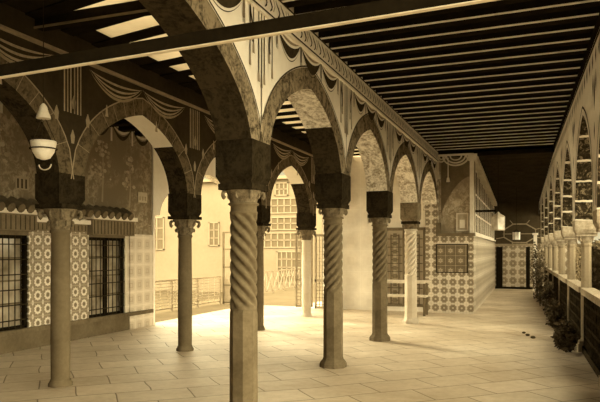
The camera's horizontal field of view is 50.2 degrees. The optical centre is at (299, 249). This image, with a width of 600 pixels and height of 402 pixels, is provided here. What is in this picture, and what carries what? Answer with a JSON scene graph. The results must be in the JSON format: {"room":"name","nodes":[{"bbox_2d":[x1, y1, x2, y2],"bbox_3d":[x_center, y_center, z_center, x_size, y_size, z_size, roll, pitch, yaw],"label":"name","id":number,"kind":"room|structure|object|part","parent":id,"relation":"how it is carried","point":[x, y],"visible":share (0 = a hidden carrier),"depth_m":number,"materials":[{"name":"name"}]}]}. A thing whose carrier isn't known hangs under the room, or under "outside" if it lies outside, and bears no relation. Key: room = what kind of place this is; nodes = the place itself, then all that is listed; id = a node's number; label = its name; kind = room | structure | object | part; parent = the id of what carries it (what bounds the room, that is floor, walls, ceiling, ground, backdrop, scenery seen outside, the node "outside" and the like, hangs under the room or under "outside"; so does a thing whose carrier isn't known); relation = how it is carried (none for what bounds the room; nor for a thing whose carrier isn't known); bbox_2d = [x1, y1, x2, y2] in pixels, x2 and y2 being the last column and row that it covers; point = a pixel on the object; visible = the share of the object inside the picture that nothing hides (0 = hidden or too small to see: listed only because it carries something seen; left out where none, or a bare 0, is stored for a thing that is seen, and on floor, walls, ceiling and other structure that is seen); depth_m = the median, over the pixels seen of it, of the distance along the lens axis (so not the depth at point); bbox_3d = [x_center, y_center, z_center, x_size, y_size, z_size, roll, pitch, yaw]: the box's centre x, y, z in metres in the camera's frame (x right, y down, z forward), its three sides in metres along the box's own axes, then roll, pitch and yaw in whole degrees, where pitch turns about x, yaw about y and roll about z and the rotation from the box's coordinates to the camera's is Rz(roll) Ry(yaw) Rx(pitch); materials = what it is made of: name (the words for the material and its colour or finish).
{"room":"arcaded courtyard","nodes":[
{"label":"arcaded courtyard","id":0,"kind":"room"},
{"bbox_2d":[0,102,153,354],"bbox_3d":[-5.511,-0.425,6.356,0.410,3.850,13.820,0,0,21],"label":"wall","id":1,"kind":"structure","parent":0,"point":[138,249],"depth_m":10.96,"materials":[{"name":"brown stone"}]},
{"bbox_2d":[0,235,27,330],"bbox_3d":[-4.611,0.472,8.581,0.150,1.415,2.420,0,0,21],"label":"window","id":2,"kind":"structure","parent":1,"relation":"in","point":[10,245],"depth_m":9.52,"materials":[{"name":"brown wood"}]},
{"bbox_3d":[-4.671,0.480,8.604,0.020,1.400,2.420,0,0,21],"label":"pane","id":3,"kind":"part","parent":2,"relation":"part of","materials":[{"name":"beige glass"}]},
{"bbox_2d":[0,208,36,231],"bbox_3d":[-4.480,-0.440,8.446,0.170,0.320,2.720,0,0,21],"label":"hood","id":4,"kind":"object","parent":1,"relation":"attached to","point":[14,220],"visible":0.98,"depth_m":9.32,"materials":[{"name":"beige paint"}]},
{"bbox_2d":[37,217,90,231],"bbox_3d":[-3.816,-0.400,10.312,0.100,0.200,1.240,0,0,21],"label":"hood","id":5,"kind":"object","parent":1,"relation":"attached to","point":[79,226],"visible":0.51,"depth_m":10.54,"materials":[{"name":"beige paint"}]},
{"bbox_3d":[-3.834,-0.365,10.319,0.055,0.130,1.180,0,0,21],"label":"hood panel","id":6,"kind":"part","parent":5,"relation":"part of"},
{"bbox_2d":[0,195,133,220],"bbox_3d":[-4.078,-0.663,9.513,0.281,0.239,5.104,0,0,21],"label":"roof tiles","id":7,"kind":"object","parent":1,"relation":"attached to","point":[10,203],"visible":0.65,"depth_m":10.58,"materials":[{"name":"ceramic"}]},
{"bbox_2d":[89,237,124,317],"bbox_3d":[-3.520,0.472,11.483,0.150,1.415,1.020,0,0,21],"label":"window","id":8,"kind":"structure","parent":1,"relation":"in","point":[106,255],"depth_m":11.50,"materials":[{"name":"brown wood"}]},
{"bbox_2d":[86,215,137,235],"bbox_3d":[-3.347,-0.430,11.460,0.170,0.340,1.260,0,0,21],"label":"hood","id":9,"kind":"object","parent":1,"relation":"attached to","point":[99,226],"visible":0.98,"depth_m":11.35,"materials":[{"name":"beige paint"}]},
{"bbox_2d":[152,146,154,324],"bbox_3d":[-3.093,-0.425,12.861,0.380,3.850,0.060,0,0,21],"label":"trim","id":10,"kind":"structure","parent":1,"relation":"attached to","point":[153,149],"depth_m":12.77,"materials":[{"name":"paint"}]},
{"bbox_2d":[0,3,316,215],"bbox_3d":[-1.396,-0.425,10.341,0.360,3.850,13.178,0,0,21],"label":"wall","id":11,"kind":"structure","parent":0,"point":[82,102],"depth_m":7.62,"materials":[{"name":"paint"}]},
{"bbox_2d":[0,0,497,78],"bbox_3d":[-0.928,-0.939,3.073,5.902,0.232,0.026,0,0,21],"label":"tie beam","id":12,"kind":"structure","parent":11,"relation":"attached to","point":[381,9],"depth_m":2.82,"materials":[{"name":"brown wood"}]},
{"bbox_2d":[109,119,215,157],"bbox_3d":[-3.657,-2.330,8.212,2.375,0.280,18.400,0,0,21],"label":"ceiling","id":13,"kind":"structure","parent":0,"point":[123,125],"depth_m":11.63,"materials":[{"name":"brown wood"}]},
{"bbox_2d":[0,0,359,156],"bbox_3d":[-1.281,-2.465,7.222,2.150,0.270,18.620,0,0,21],"label":"ceiling","id":14,"kind":"structure","parent":0,"point":[172,66],"depth_m":6.99,"materials":[{"name":"white paint"}]},
{"bbox_2d":[29,0,57,169],"bbox_3d":[-2.360,-1.527,5.887,0.248,1.585,0.248,0,0,21],"label":"oil lamp","id":15,"kind":"object","parent":14,"relation":"hanging from","point":[43,149],"visible":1,"depth_m":5.84,"materials":[{"name":"white glass"}]},
{"bbox_3d":[-2.360,-1.830,5.887,0.007,0.980,0.008,0,0,21],"label":"hanging rod","id":16,"kind":"part","parent":15,"relation":"part of","materials":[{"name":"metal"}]},
{"bbox_3d":[-2.360,-0.915,5.887,0.230,0.170,0.230,0,0,21],"label":"lamp shade","id":17,"kind":"part","parent":15,"relation":"part of","materials":[{"name":"white glass"}]},
{"bbox_2d":[34,0,150,31],"bbox_3d":[-1.688,-2.295,6.139,2.150,0.130,0.135,0,0,21],"label":"cross beam","id":18,"kind":"structure","parent":14,"relation":"attached to","point":[132,9],"depth_m":6.22,"materials":[{"name":"brown wood"}]},
{"bbox_2d":[155,151,219,215],"bbox_3d":[-2.212,-0.425,15.005,0.200,3.850,4.565,0,0,21],"label":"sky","id":19,"kind":"structure","parent":0,"point":[161,183],"depth_m":13.08,"materials":[{"name":"paint"}]},
{"bbox_2d":[155,290,221,309],"bbox_3d":[-23.311,2.100,35.470,71.400,0.001,110.000,0,0,21],"label":"ground","id":20,"kind":"structure","parent":0,"point":[156,291],"depth_m":28.30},
{"bbox_2d":[155,175,321,291],"bbox_3d":[-9.455,-0.725,36.805,24.800,5.650,5.750,0,0,21],"label":"building","id":21,"kind":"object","parent":20,"relation":"on","point":[279,245],"visible":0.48,"depth_m":31.92,"materials":[{"name":"paint"}]},
{"bbox_3d":[-9.455,-3.475,36.805,24.800,0.150,5.750,0,0,21],"label":"cornice","id":22,"kind":"part","parent":21,"relation":"part of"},
{"bbox_2d":[139,0,437,209],"bbox_3d":[0.533,-0.495,8.458,0.377,3.990,15.410,0,0,21],"label":"wall","id":23,"kind":"structure","parent":0,"point":[244,86],"depth_m":6.66,"materials":[{"name":"paint"}]},
{"bbox_2d":[0,284,599,401],"bbox_3d":[-1.411,1.650,7.474,10.700,0.300,41.000,0,0,21],"label":"floor","id":24,"kind":"structure","parent":0,"point":[485,355],"depth_m":8.61,"materials":[{"name":"beige stone"}]},
{"bbox_2d":[35,172,84,387],"bbox_3d":[-2.651,0.335,7.086,0.360,2.330,0.416,0,0,21],"label":"round column","id":25,"kind":"structure","parent":24,"relation":"on","point":[60,196],"depth_m":6.99,"materials":[{"name":"grey stone"}]},
{"bbox_2d":[168,193,201,351],"bbox_3d":[-1.719,0.335,9.566,0.360,2.330,0.416,0,0,21],"label":"round column","id":26,"kind":"structure","parent":24,"relation":"on","point":[184,209],"depth_m":9.47,"materials":[{"name":"stone"}]},
{"bbox_2d":[155,276,220,310],"bbox_3d":[-3.142,1.110,15.657,0.050,0.780,4.751,0,0,23],"label":"balustrade","id":27,"kind":"object","parent":24,"relation":"on","point":[171,283],"visible":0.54,"depth_m":16.67,"materials":[{"name":"brown metal"}]},
{"bbox_3d":[-3.142,1.120,15.657,0.045,0.760,0.045,0,0,21],"label":"post","id":28,"kind":"part","parent":27,"relation":"part of","materials":[{"name":"brown metal"}]},
{"bbox_3d":[-3.142,1.420,15.657,0.030,0.030,4.704,0,0,23],"label":"rail","id":29,"kind":"part","parent":27,"relation":"part of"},
{"bbox_3d":[-3.142,0.740,15.657,0.050,0.040,4.704,0,0,23],"label":"rail","id":30,"kind":"part","parent":27,"relation":"part of","materials":[{"name":"brown metal"}]},
{"bbox_3d":[-2.682,1.120,16.739,0.045,0.760,0.045,0,0,21],"label":"post","id":31,"kind":"part","parent":27,"relation":"part of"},
{"bbox_3d":[-2.222,1.120,17.821,0.045,0.760,0.045,0,0,21],"label":"post","id":32,"kind":"part","parent":27,"relation":"part of","materials":[{"name":"brown metal"}]},
{"bbox_2d":[222,232,230,303],"bbox_3d":[-1.882,0.495,17.800,0.600,2.010,0.040,0,0,21],"label":"iron gate","id":33,"kind":"object","parent":24,"relation":"on","point":[226,285],"visible":0.34,"depth_m":17.88,"materials":[{"name":"brown metal"}]},
{"bbox_3d":[-1.882,1.120,17.800,0.550,0.680,0.020,0,0,21],"label":"panel","id":34,"kind":"part","parent":33,"relation":"part of","materials":[{"name":"brown metal"}]},
{"bbox_2d":[216,138,270,401],"bbox_3d":[-0.506,0.270,5.745,0.356,2.460,0.396,0,0,21],"label":"spiral column","id":35,"kind":"structure","parent":24,"relation":"on","point":[243,166],"depth_m":5.64,"materials":[{"name":"stone"}]},
{"bbox_2d":[256,205,270,330],"bbox_3d":[-0.787,0.335,12.047,0.360,2.330,0.416,0,0,21],"label":"round column","id":36,"kind":"structure","parent":24,"relation":"on","point":[264,214],"depth_m":11.95,"materials":[{"name":"stone"}]},
{"bbox_2d":[229,268,301,292],"bbox_3d":[-0.960,1.110,22.528,0.050,0.780,7.561,0,0,17],"label":"lattice fence","id":37,"kind":"object","parent":24,"relation":"on","point":[283,270],"visible":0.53,"depth_m":23.34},
{"bbox_3d":[-0.960,0.740,22.528,0.050,0.040,7.513,0,0,17],"label":"rail","id":38,"kind":"part","parent":37,"relation":"part of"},
{"bbox_3d":[-0.960,1.120,22.528,0.045,0.760,0.045,0,0,21],"label":"post","id":39,"kind":"part","parent":37,"relation":"part of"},
{"bbox_3d":[-0.960,1.420,22.528,0.030,0.030,7.513,0,0,17],"label":"rail","id":40,"kind":"part","parent":37,"relation":"part of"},
{"bbox_3d":[-0.590,1.120,23.725,0.045,0.760,0.045,0,0,21],"label":"post","id":41,"kind":"part","parent":37,"relation":"part of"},
{"bbox_2d":[296,213,316,316],"bbox_3d":[0.146,0.335,14.528,0.360,2.330,0.416,0,0,21],"label":"round column","id":42,"kind":"structure","parent":24,"relation":"on","point":[305,222],"depth_m":14.43,"materials":[{"name":"stone"}]},
{"bbox_2d":[315,173,350,368],"bbox_3d":[0.426,0.270,8.226,0.356,2.460,0.396,0,0,21],"label":"spiral column","id":43,"kind":"structure","parent":24,"relation":"on","point":[332,190],"depth_m":8.12,"materials":[{"name":"stone"}]},
{"bbox_2d":[366,191,392,341],"bbox_3d":[1.324,0.270,10.613,0.356,2.460,0.396,0,0,21],"label":"spiral column","id":44,"kind":"structure","parent":24,"relation":"on","point":[379,204],"depth_m":10.51,"materials":[{"name":"stone"}]},
{"bbox_2d":[387,280,429,315],"bbox_3d":[2.335,1.100,14.880,1.320,0.800,0.400,0,0,21],"label":"bench","id":45,"kind":"object","parent":24,"relation":"on","point":[426,282],"visible":0.56,"depth_m":14.80,"materials":[{"name":"brown wood"}]},
{"bbox_3d":[2.335,1.060,14.880,1.240,0.040,0.400,0,0,21],"label":"seat","id":46,"kind":"part","parent":45,"relation":"part of","materials":[{"name":"brown wood"}]},
{"bbox_3d":[2.394,0.740,15.039,1.320,0.080,0.040,0,0,21],"label":"rail","id":47,"kind":"part","parent":45,"relation":"part of","materials":[{"name":"brown wood"}]},
{"bbox_3d":[2.821,1.290,14.526,0.050,0.420,0.050,0,0,21],"label":"leg","id":48,"kind":"part","parent":45,"relation":"part of","materials":[{"name":"brown wood"}]},
{"bbox_3d":[2.937,1.130,14.835,0.050,0.740,0.050,0,0,21],"label":"leg","id":49,"kind":"part","parent":45,"relation":"part of","materials":[{"name":"brown wood"}]},
{"bbox_2d":[400,202,420,323],"bbox_3d":[2.274,0.270,13.140,0.356,2.460,0.396,0,0,21],"label":"spiral column","id":50,"kind":"structure","parent":24,"relation":"on","point":[410,213],"depth_m":13.03,"materials":[{"name":"stone"}]},
{"bbox_2d":[532,233,537,290],"bbox_3d":[8.614,0.440,23.427,0.200,2.120,0.200,0,0,21],"label":"post","id":51,"kind":"object","parent":24,"relation":"on","point":[534,234],"visible":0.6,"depth_m":23.37,"materials":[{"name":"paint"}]},
{"bbox_2d":[529,240,543,298],"bbox_3d":[7.239,0.608,19.578,0.442,1.829,0.469,0,0,21],"label":"leafy shrub","id":52,"kind":"object","parent":24,"relation":"on","point":[539,245],"visible":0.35,"depth_m":19.57,"materials":[{"name":"green plant"}]},
{"bbox_2d":[532,247,548,305],"bbox_3d":[6.429,0.712,17.107,0.449,1.578,0.465,0,0,21],"label":"leafy shrub","id":53,"kind":"object","parent":24,"relation":"on","point":[540,277],"visible":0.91,"depth_m":17.09,"materials":[{"name":"green plant"}]},
{"bbox_3d":[6.424,0.863,17.123,0.214,1.276,0.227,0,0,21],"label":"stem","id":54,"kind":"part","parent":53,"relation":"part of","materials":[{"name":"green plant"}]},
{"bbox_2d":[541,238,547,289],"bbox_3d":[8.563,0.535,22.257,0.340,1.930,0.400,0,0,19],"label":"slim column","id":55,"kind":"structure","parent":24,"relation":"on","point":[542,239],"depth_m":22.19,"materials":[{"name":"stone"}]},
{"bbox_2d":[539,279,556,314],"bbox_3d":[5.664,1.078,14.533,0.369,0.847,0.384,0,0,-34],"label":"leafy shrub","id":56,"kind":"object","parent":24,"relation":"on","point":[549,285],"visible":0.81,"depth_m":14.49,"materials":[{"name":"green plant"}]},
{"bbox_2d":[544,236,551,295],"bbox_3d":[7.697,0.535,19.700,0.340,1.930,0.400,0,0,19],"label":"slim column","id":57,"kind":"structure","parent":24,"relation":"on","point":[549,246],"depth_m":19.63,"materials":[{"name":"stone"}]},
{"bbox_2d":[547,268,551,298],"bbox_3d":[7.264,1.025,18.421,0.180,0.950,2.380,0,0,19],"label":"parapet","id":58,"kind":"object","parent":24,"relation":"on","point":[549,270],"visible":0.19,"depth_m":18.45,"materials":[{"name":"stone"}]},
{"bbox_2d":[548,234,557,293],"bbox_3d":[6.832,0.535,17.142,0.340,1.930,0.400,0,0,19],"label":"slim column","id":59,"kind":"structure","parent":24,"relation":"on","point":[551,239],"depth_m":17.08,"materials":[{"name":"stone"}]},
{"bbox_2d":[552,271,557,301],"bbox_3d":[6.399,1.025,15.864,0.180,0.950,2.380,0,0,19],"label":"parapet","id":60,"kind":"object","parent":24,"relation":"on","point":[554,273],"visible":0.3,"depth_m":15.70,"materials":[{"name":"stone"}]},
{"bbox_2d":[545,299,565,328],"bbox_3d":[4.786,1.203,11.974,0.380,0.598,0.385,0,0,21],"label":"leafy shrub","id":61,"kind":"object","parent":24,"relation":"on","point":[554,313],"visible":0.88,"depth_m":11.92,"materials":[{"name":"green plant"}]},
{"bbox_2d":[553,231,566,304],"bbox_3d":[5.966,0.535,14.585,0.340,1.930,0.400,0,0,19],"label":"slim column","id":62,"kind":"structure","parent":24,"relation":"on","point":[557,235],"depth_m":14.52,"materials":[{"name":"stone"}]},
{"bbox_2d":[558,274,566,320],"bbox_3d":[5.533,1.025,13.306,0.180,0.950,2.380,0,0,19],"label":"parapet","id":63,"kind":"object","parent":24,"relation":"on","point":[563,277],"visible":0.48,"depth_m":13.28,"materials":[{"name":"stone"}]},
{"bbox_3d":[5.533,1.070,13.306,0.140,0.860,2.380,0,0,19],"label":"lattice panel","id":64,"kind":"part","parent":63,"relation":"part of","materials":[{"name":"brown wood"}]},
{"bbox_2d":[550,320,580,352],"bbox_3d":[3.885,1.263,9.372,0.416,0.479,0.384,0,0,-22],"label":"leafy shrub","id":65,"kind":"object","parent":24,"relation":"on","point":[566,336],"visible":1,"depth_m":9.31,"materials":[{"name":"green plant"}]},
{"bbox_2d":[561,227,577,322],"bbox_3d":[5.100,0.535,12.027,0.340,1.930,0.400,0,0,19],"label":"slim column","id":66,"kind":"structure","parent":24,"relation":"on","point":[567,233],"depth_m":11.96,"materials":[{"name":"stone"}]},
{"bbox_2d":[567,280,580,338],"bbox_3d":[4.668,1.025,10.749,0.180,0.950,2.380,0,0,19],"label":"parapet","id":67,"kind":"object","parent":24,"relation":"on","point":[574,285],"visible":0.59,"depth_m":10.62,"materials":[{"name":"stone"}]},
{"bbox_2d":[573,220,597,351],"bbox_3d":[4.235,0.535,9.470,0.340,1.930,0.400,0,0,19],"label":"slim column","id":68,"kind":"structure","parent":24,"relation":"on","point":[584,230],"depth_m":9.40,"materials":[{"name":"stone"}]},
{"bbox_2d":[581,288,599,376],"bbox_3d":[3.802,1.025,8.191,0.180,0.950,2.380,0,0,19],"label":"parapet","id":69,"kind":"object","parent":24,"relation":"on","point":[590,350],"visible":1,"depth_m":8.31,"materials":[{"name":"stone"}]},
{"bbox_2d":[593,209,599,387],"bbox_3d":[3.369,0.535,6.912,0.340,1.930,0.400,0,0,19],"label":"slim column","id":70,"kind":"structure","parent":24,"relation":"on","point":[596,214],"depth_m":6.89,"materials":[{"name":"stone"}]},
{"bbox_2d":[297,157,424,311],"bbox_3d":[1.493,-0.425,16.265,3.450,3.850,0.300,0,0,21],"label":"wall","id":71,"kind":"structure","parent":0,"point":[357,250],"depth_m":16.10,"materials":[{"name":"paint"}]},
{"bbox_2d":[296,233,312,306],"bbox_3d":[0.109,0.515,16.600,0.450,1.930,0.040,0,0,1],"label":"door leaf","id":72,"kind":"structure","parent":71,"relation":"in","point":[297,279],"depth_m":16.58,"materials":[{"name":"brown wood"}]},
{"bbox_2d":[387,227,424,304],"bbox_3d":[2.571,0.415,15.678,1.070,1.930,0.080,0,0,21],"label":"lattice door","id":73,"kind":"structure","parent":71,"relation":"in","point":[395,236],"depth_m":15.73,"materials":[{"name":"brown wood"}]},
{"bbox_2d":[281,0,599,150],"bbox_3d":[1.752,-2.479,6.119,3.636,0.262,18.312,0,0,21],"label":"ceiling","id":74,"kind":"structure","parent":0,"point":[500,73],"depth_m":8.08,"materials":[{"name":"brown wood"}]},
{"bbox_2d":[425,158,494,313],"bbox_3d":[5.433,-0.400,20.232,1.134,3.800,10.700,0,0,21],"label":"wall","id":75,"kind":"structure","parent":0,"point":[464,293],"depth_m":15.32,"materials":[{"name":"tile"}]},
{"bbox_2d":[436,244,467,272],"bbox_3d":[3.607,0.200,15.195,0.760,0.690,0.016,0,0,21],"label":"picture","id":76,"kind":"object","parent":75,"relation":"attached to","point":[450,258],"visible":1,"depth_m":15.19},
{"bbox_2d":[437,153,472,181],"bbox_3d":[3.695,-1.950,15.200,0.911,0.660,0.145,0,0,21],"label":"valance","id":77,"kind":"object","parent":75,"relation":"attached to","point":[444,156],"visible":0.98,"depth_m":15.20,"materials":[{"name":"beige paint"}]},
{"bbox_2d":[441,157,469,212],"bbox_3d":[3.733,-1.550,15.275,0.720,1.400,0.001,0,0,21],"label":"trim","id":78,"kind":"structure","parent":75,"relation":"attached to","point":[457,174],"depth_m":15.32,"materials":[{"name":"brown paint"}]},
{"bbox_2d":[436,223,474,235],"bbox_3d":[3.697,-0.490,15.207,0.900,0.320,0.170,0,0,21],"label":"trim","id":79,"kind":"structure","parent":75,"relation":"attached to","point":[438,225],"depth_m":15.19,"materials":[{"name":"brown wood"}]},
{"bbox_2d":[456,213,467,230],"bbox_3d":[3.857,-0.665,15.208,0.280,0.430,0.035,0,0,21],"label":"wall picture","id":80,"kind":"object","parent":75,"relation":"attached to","point":[461,218],"visible":1,"depth_m":15.20,"materials":[{"name":"beige paint"}]},
{"bbox_2d":[475,169,477,233],"bbox_3d":[4.314,-1.194,15.789,0.038,1.588,0.974,0,0,21],"label":"window","id":81,"kind":"structure","parent":75,"relation":"in","point":[476,172],"depth_m":16.07,"materials":[{"name":"beige paint"}]},
{"bbox_3d":[4.316,-1.194,15.788,0.018,1.588,0.974,0,0,21],"label":"pane","id":82,"kind":"part","parent":81,"relation":"part of","materials":[{"name":"glass"}]},
{"bbox_2d":[477,176,479,234],"bbox_3d":[4.681,-1.172,16.820,0.038,1.545,0.974,0,0,21],"label":"window","id":83,"kind":"structure","parent":75,"relation":"in","point":[478,176],"depth_m":16.80,"materials":[{"name":"beige paint"}]},
{"bbox_3d":[4.683,-1.172,16.820,0.018,1.545,0.974,0,0,21],"label":"pane","id":84,"kind":"part","parent":83,"relation":"part of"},
{"bbox_2d":[480,181,482,235],"bbox_3d":[5.048,-1.151,17.852,0.038,1.502,0.974,0,0,21],"label":"window","id":85,"kind":"structure","parent":75,"relation":"in","point":[481,183],"depth_m":17.83,"materials":[{"name":"beige paint"}]},
{"bbox_2d":[469,153,496,205],"bbox_3d":[5.852,-1.980,20.048,0.180,0.560,10.755,0,0,20],"label":"trim","id":86,"kind":"structure","parent":75,"relation":"attached to","point":[473,156],"depth_m":17.56,"materials":[{"name":"beige paint"}]},
{"bbox_2d":[483,186,485,236],"bbox_3d":[5.414,-1.129,18.883,0.038,1.459,0.974,0,0,21],"label":"window","id":87,"kind":"structure","parent":75,"relation":"in","point":[484,189],"depth_m":19.08,"materials":[{"name":"beige paint"}]},
{"bbox_3d":[5.416,-1.129,18.882,0.018,1.459,0.974,0,0,21],"label":"pane","id":88,"kind":"part","parent":87,"relation":"part of","materials":[{"name":"glass"}]},
{"bbox_2d":[475,234,495,241],"bbox_3d":[5.837,-0.355,20.080,0.130,0.050,10.704,0,0,20],"label":"trim","id":89,"kind":"structure","parent":75,"relation":"attached to","point":[476,235],"depth_m":18.57,"materials":[{"name":"beige paint"}]},
{"bbox_2d":[475,210,495,211],"bbox_3d":[4.413,-0.940,15.434,0.600,0.050,0.035,0,0,21],"label":"bracket","id":90,"kind":"object","parent":75,"relation":"attached to","point":[475,210],"visible":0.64,"depth_m":15.40,"materials":[{"name":"black metal"}]},
{"bbox_2d":[491,212,504,230],"bbox_3d":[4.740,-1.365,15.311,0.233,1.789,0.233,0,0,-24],"label":"hanging lantern","id":91,"kind":"object","parent":90,"relation":"hanging from","point":[497,220],"visible":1,"depth_m":15.24,"materials":[{"name":"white glass"}]},
{"bbox_3d":[4.740,-0.639,15.311,0.212,0.312,0.212,0,0,-24],"label":"glass","id":92,"kind":"part","parent":91,"relation":"part of","materials":[{"name":"white glass"}]},
{"bbox_2d":[486,192,487,236],"bbox_3d":[5.781,-1.108,19.914,0.038,1.416,0.974,0,0,21],"label":"window","id":93,"kind":"structure","parent":75,"relation":"in","point":[486,192],"depth_m":20.04,"materials":[{"name":"beige paint"}]},
{"bbox_3d":[5.783,-1.108,19.914,0.018,1.416,0.974,0,0,21],"label":"pane","id":94,"kind":"part","parent":93,"relation":"part of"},
{"bbox_2d":[487,196,489,237],"bbox_3d":[6.148,-1.087,20.946,0.038,1.373,0.974,0,0,21],"label":"window","id":95,"kind":"structure","parent":75,"relation":"in","point":[488,196],"depth_m":21.07,"materials":[{"name":"beige paint"}]},
{"bbox_3d":[6.149,-1.087,20.945,0.018,1.373,0.974,0,0,21],"label":"pane","id":96,"kind":"part","parent":95,"relation":"part of","materials":[{"name":"glass"}]},
{"bbox_2d":[490,200,490,238],"bbox_3d":[6.514,-1.065,21.977,0.038,1.330,0.974,0,0,21],"label":"window","id":97,"kind":"structure","parent":75,"relation":"in","point":[490,200],"depth_m":22.18,"materials":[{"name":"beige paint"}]},
{"bbox_2d":[491,203,492,238],"bbox_3d":[6.881,-1.044,23.009,0.038,1.287,0.974,0,0,21],"label":"window","id":98,"kind":"structure","parent":75,"relation":"in","point":[491,203],"depth_m":22.90,"materials":[{"name":"beige paint"}]},
{"bbox_2d":[438,145,553,157],"bbox_3d":[4.819,-2.510,14.811,4.000,0.580,0.120,0,0,21],"label":"trim","id":99,"kind":"structure","parent":75,"relation":"attached to","point":[537,150],"depth_m":14.78,"materials":[{"name":"brown wood"}]},
{"bbox_2d":[455,145,553,202],"bbox_3d":[6.868,-2.305,19.693,3.400,0.991,10.700,0,0,21],"label":"ceiling","id":100,"kind":"structure","parent":0,"point":[528,172],"depth_m":17.79,"materials":[{"name":"brown wood"}]},
{"bbox_2d":[512,187,520,239],"bbox_3d":[6.891,-1.156,20.379,0.264,1.687,0.229,0,0,21],"label":"hanging lantern","id":101,"kind":"object","parent":100,"relation":"hanging from","point":[516,235],"visible":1,"depth_m":20.33,"materials":[{"name":"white glass"}]},
{"bbox_3d":[6.891,-0.490,20.379,0.264,0.355,0.229,0,0,21],"label":"lantern frame","id":102,"kind":"part","parent":101,"relation":"part of","materials":[{"name":"metal"}]},
{"bbox_3d":[6.891,-1.328,20.379,0.014,1.344,0.016,0,0,21],"label":"hanging rod","id":103,"kind":"part","parent":101,"relation":"part of","materials":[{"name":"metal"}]},
{"bbox_3d":[6.891,-0.447,20.379,0.240,0.250,0.208,0,0,21],"label":"glass","id":104,"kind":"part","parent":101,"relation":"part of","materials":[{"name":"white glass"}]},
{"bbox_2d":[494,202,566,288],"bbox_3d":[8.722,-0.500,24.626,3.000,4.000,0.360,0,0,21],"label":"wall","id":105,"kind":"structure","parent":0,"point":[512,263],"depth_m":24.63,"materials":[{"name":"tile"}]},
{"bbox_2d":[496,220,540,245],"bbox_3d":[8.432,-0.640,24.564,1.724,1.014,0.045,0,0,21],"label":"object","id":106,"kind":"object","parent":105,"relation":"attached to","point":[529,220],"visible":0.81,"depth_m":24.51,"materials":[{"name":"black metal"}]},
{"bbox_2d":[539,12,599,237],"bbox_3d":[5.932,-1.460,14.499,0.390,2.060,21.785,0,0,19],"label":"wall","id":107,"kind":"structure","parent":0,"point":[571,189],"depth_m":9.24,"materials":[{"name":"paint"}]},
{"label":"ground","id":108,"kind":"structure","parent":0,"visible":0},
{"bbox_2d":[575,239,599,290],"bbox_3d":[10.697,0.709,23.200,0.982,2.183,34.120,0,0,21],"label":"hedge","id":109,"kind":"object","parent":108,"relation":"on","point":[595,249],"visible":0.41,"depth_m":19.28,"materials":[{"name":"green plant"}]},
{"bbox_3d":[0.907,0.500,16.111,0.080,2.000,0.100,0,0,21],"label":"post","id":110,"kind":"object","parent":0,"visible":0},
{"bbox_2d":[315,234,323,308],"bbox_3d":[0.600,0.540,16.120,0.480,1.880,0.040,0,0,21],"label":"door leaf","id":111,"kind":"structure","parent":110,"relation":"attached to","point":[319,280],"depth_m":16.15,"materials":[{"name":"brown wood"}]}
]}

